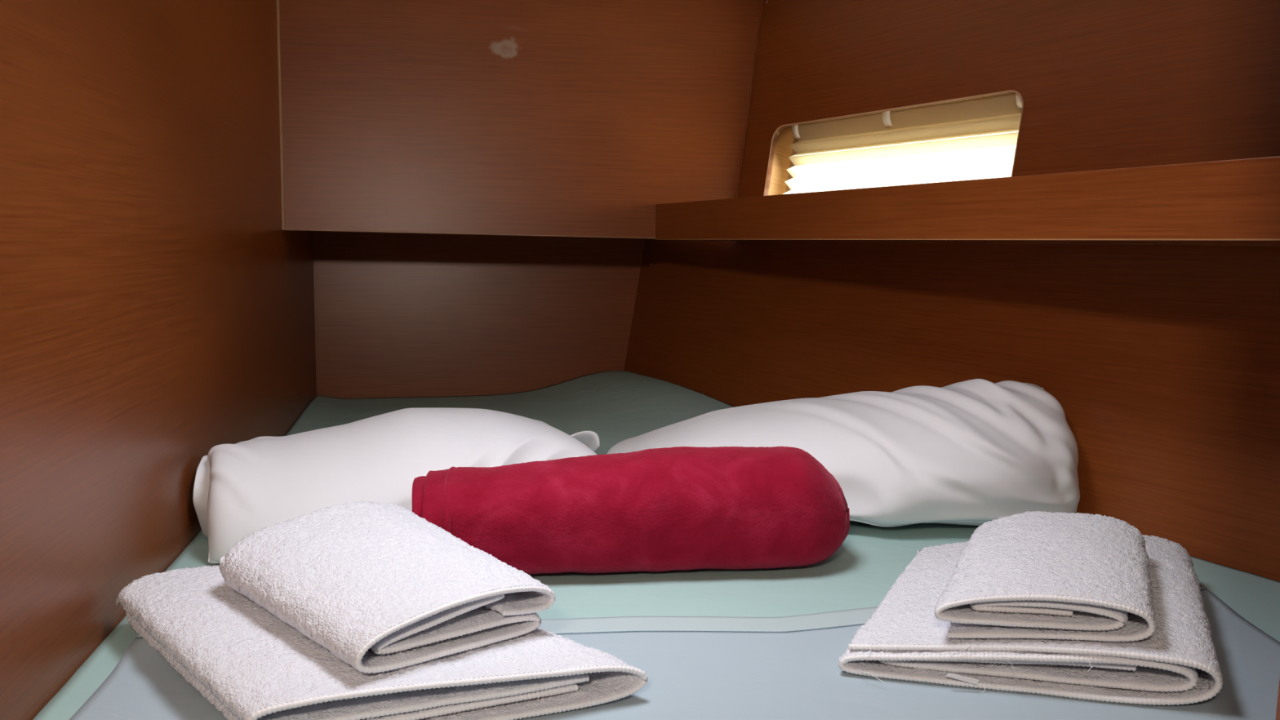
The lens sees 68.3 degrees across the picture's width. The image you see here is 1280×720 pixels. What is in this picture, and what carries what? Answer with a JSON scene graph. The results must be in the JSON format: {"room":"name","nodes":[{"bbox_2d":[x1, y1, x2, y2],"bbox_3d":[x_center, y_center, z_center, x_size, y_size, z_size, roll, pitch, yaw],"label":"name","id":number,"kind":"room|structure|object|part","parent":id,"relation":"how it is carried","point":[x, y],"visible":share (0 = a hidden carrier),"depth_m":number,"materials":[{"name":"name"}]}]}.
{"room":"boat cabin","nodes":[
{"label":"boat cabin","id":0,"kind":"room"},
{"bbox_2d":[0,0,316,719],"bbox_3d":[-0.582,0.178,0.878,0.020,1.815,4.376,-1,7,-11],"label":"wall","id":1,"kind":"structure","parent":0,"point":[157,303],"depth_m":1.14,"materials":[{"name":"brown wood"}]},
{"bbox_2d":[276,0,284,230],"bbox_3d":[-0.821,-0.600,2.156,0.005,0.601,0.053,-1,7,-11],"label":"trim","id":2,"kind":"structure","parent":1,"relation":"attached to","point":[277,1],"depth_m":2.16,"materials":[{"name":"brown wood"}]},
{"bbox_2d":[312,232,319,395],"bbox_3d":[-0.901,-0.071,2.629,0.006,0.560,0.049,-1,7,-11],"label":"trim","id":3,"kind":"structure","parent":1,"relation":"attached to","point":[313,233],"depth_m":2.62,"materials":[{"name":"brown wood"}]},
{"bbox_2d":[312,231,645,398],"bbox_3d":[-0.401,-0.150,2.729,1.028,0.741,0.076,-1,7,-11],"label":"wall","id":4,"kind":"structure","parent":0,"point":[400,315],"depth_m":2.70,"materials":[{"name":"brown wood"}]},
{"bbox_2d":[279,0,761,240],"bbox_3d":[-0.293,-0.626,2.463,1.157,0.617,0.457,-1,7,-11],"label":"locker","id":5,"kind":"object","parent":4,"relation":"attached to","point":[568,118],"visible":0.86,"depth_m":2.26,"materials":[{"name":"brown wood"}]},
{"bbox_2d":[623,239,1279,581],"bbox_3d":[0.698,0.063,1.614,0.135,0.623,2.900,-4,8,-31],"label":"wall","id":6,"kind":"structure","parent":0,"point":[1162,362],"depth_m":1.60,"materials":[{"name":"brown wood"}]},
{"bbox_2d":[655,155,1279,241],"bbox_3d":[0.635,-0.211,1.330,0.454,0.093,2.345,-4,8,-31],"label":"wall shelf","id":7,"kind":"object","parent":6,"relation":"attached to","point":[1233,200],"visible":1,"depth_m":1.27,"materials":[{"name":"brown wood"}]},
{"bbox_2d":[731,0,1279,246],"bbox_3d":[0.872,-0.479,1.384,0.110,0.618,2.400,-4,8,-31],"label":"wall","id":8,"kind":"structure","parent":0,"point":[1101,84],"depth_m":1.63,"materials":[{"name":"brown wood"}]},
{"bbox_2d":[735,0,763,198],"bbox_3d":[0.275,-0.655,2.361,0.090,0.525,0.005,-6,10,-41],"label":"trim","id":9,"kind":"structure","parent":8,"relation":"attached to","point":[762,4],"depth_m":2.36,"materials":[{"name":"brown wood"}]},
{"bbox_2d":[763,89,1023,195],"bbox_3d":[0.536,-0.411,1.990,0.133,0.357,0.800,-4,8,-31],"label":"window","id":10,"kind":"structure","parent":8,"relation":"in","point":[781,162],"depth_m":2.30,"materials":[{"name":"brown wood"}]},
{"bbox_3d":[0.385,-0.452,2.301,0.067,0.357,0.105,-4,8,-31],"label":"frame","id":11,"kind":"part","parent":10,"relation":"part of","materials":[{"name":"beige"}]},
{"bbox_2d":[782,93,1022,194],"bbox_3d":[0.529,-0.402,1.980,0.078,0.284,0.721,-4,8,-31],"label":"blind","id":12,"kind":"object","parent":10,"relation":"attached to","point":[976,139],"visible":0.52,"depth_m":1.94,"materials":[{"name":"fabric"}]},
{"bbox_2d":[1275,676,1279,719],"bbox_3d":[0.922,0.224,0.612,0.992,1.815,0.040,0,7,0],"label":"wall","id":13,"kind":"structure","parent":0,"point":[1277,710],"depth_m":0.63,"materials":[{"name":"brown wood"}]},
{"bbox_3d":[0.241,1.099,0.997,3.000,0.030,4.300,0,7,0],"label":"floor","id":14,"kind":"structure","parent":0,"visible":0},
{"bbox_3d":[0.160,0.666,1.788,2.129,0.628,2.138,0,7,0],"label":"base","id":15,"kind":"object","parent":14,"relation":"on","visible":0},
{"bbox_2d":[32,370,1279,719],"bbox_3d":[0.164,0.271,1.651,1.724,0.186,2.352,-1,7,-11],"label":"sheet","id":16,"kind":"object","parent":15,"relation":"on","point":[617,406],"visible":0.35,"depth_m":1.29,"materials":[{"name":"teal fabric"}]},
{"bbox_2d":[192,407,599,563],"bbox_3d":[-0.373,0.163,1.620,0.720,0.159,0.508,-3,8,-26],"label":"pillow","id":17,"kind":"object","parent":16,"relation":"on","point":[241,489],"visible":0.62,"depth_m":1.42,"materials":[{"name":"white fabric"}]},
{"bbox_2d":[412,446,849,574],"bbox_3d":[-0.008,0.203,1.313,0.603,0.160,0.180,0,7,-7],"label":"bolster pillow","id":18,"kind":"object","parent":16,"relation":"on","point":[676,508],"visible":0.87,"depth_m":1.24,"materials":[{"name":"red fabric"}]},
{"bbox_2d":[69,584,1279,719],"bbox_3d":[0.124,0.332,0.892,1.301,0.013,0.592,-1,7,-8],"label":"blanket","id":19,"kind":"object","parent":16,"relation":"on","point":[696,668],"visible":0.43,"depth_m":0.95,"materials":[{"name":"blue fabric"}]},
{"bbox_2d":[115,565,648,719],"bbox_3d":[-0.304,0.290,0.992,0.558,0.061,0.322,7,10,43],"label":"bath towel","id":20,"kind":"object","parent":19,"relation":"on","point":[248,663],"visible":0.6,"depth_m":0.89,"materials":[{"name":"white fabric"}]},
{"bbox_2d":[219,500,555,673],"bbox_3d":[-0.289,0.231,1.021,0.243,0.080,0.348,-6,10,-42],"label":"hand towel","id":21,"kind":"object","parent":20,"relation":"on","point":[381,587],"visible":1,"depth_m":0.95,"materials":[{"name":"white fabric"}]},
{"bbox_2d":[838,534,1222,705],"bbox_3d":[0.467,0.287,1.111,0.349,0.077,0.500,4,8,26],"label":"bath towel","id":22,"kind":"object","parent":19,"relation":"on","point":[904,638],"visible":0.6,"depth_m":0.96,"materials":[{"name":"white fabric"}]},
{"bbox_2d":[933,511,1155,642],"bbox_3d":[0.461,0.239,1.062,0.203,0.069,0.334,4,8,26],"label":"hand towel","id":23,"kind":"object","parent":22,"relation":"on","point":[1036,575],"visible":1,"depth_m":0.98,"materials":[{"name":"white fabric"}]},
{"bbox_2d":[607,378,1079,527],"bbox_3d":[0.296,0.133,1.639,0.858,0.220,0.450,4,8,24],"label":"pillow","id":24,"kind":"object","parent":16,"relation":"on","point":[975,451],"visible":0.66,"depth_m":1.47,"materials":[{"name":"white fabric"}]}
]}

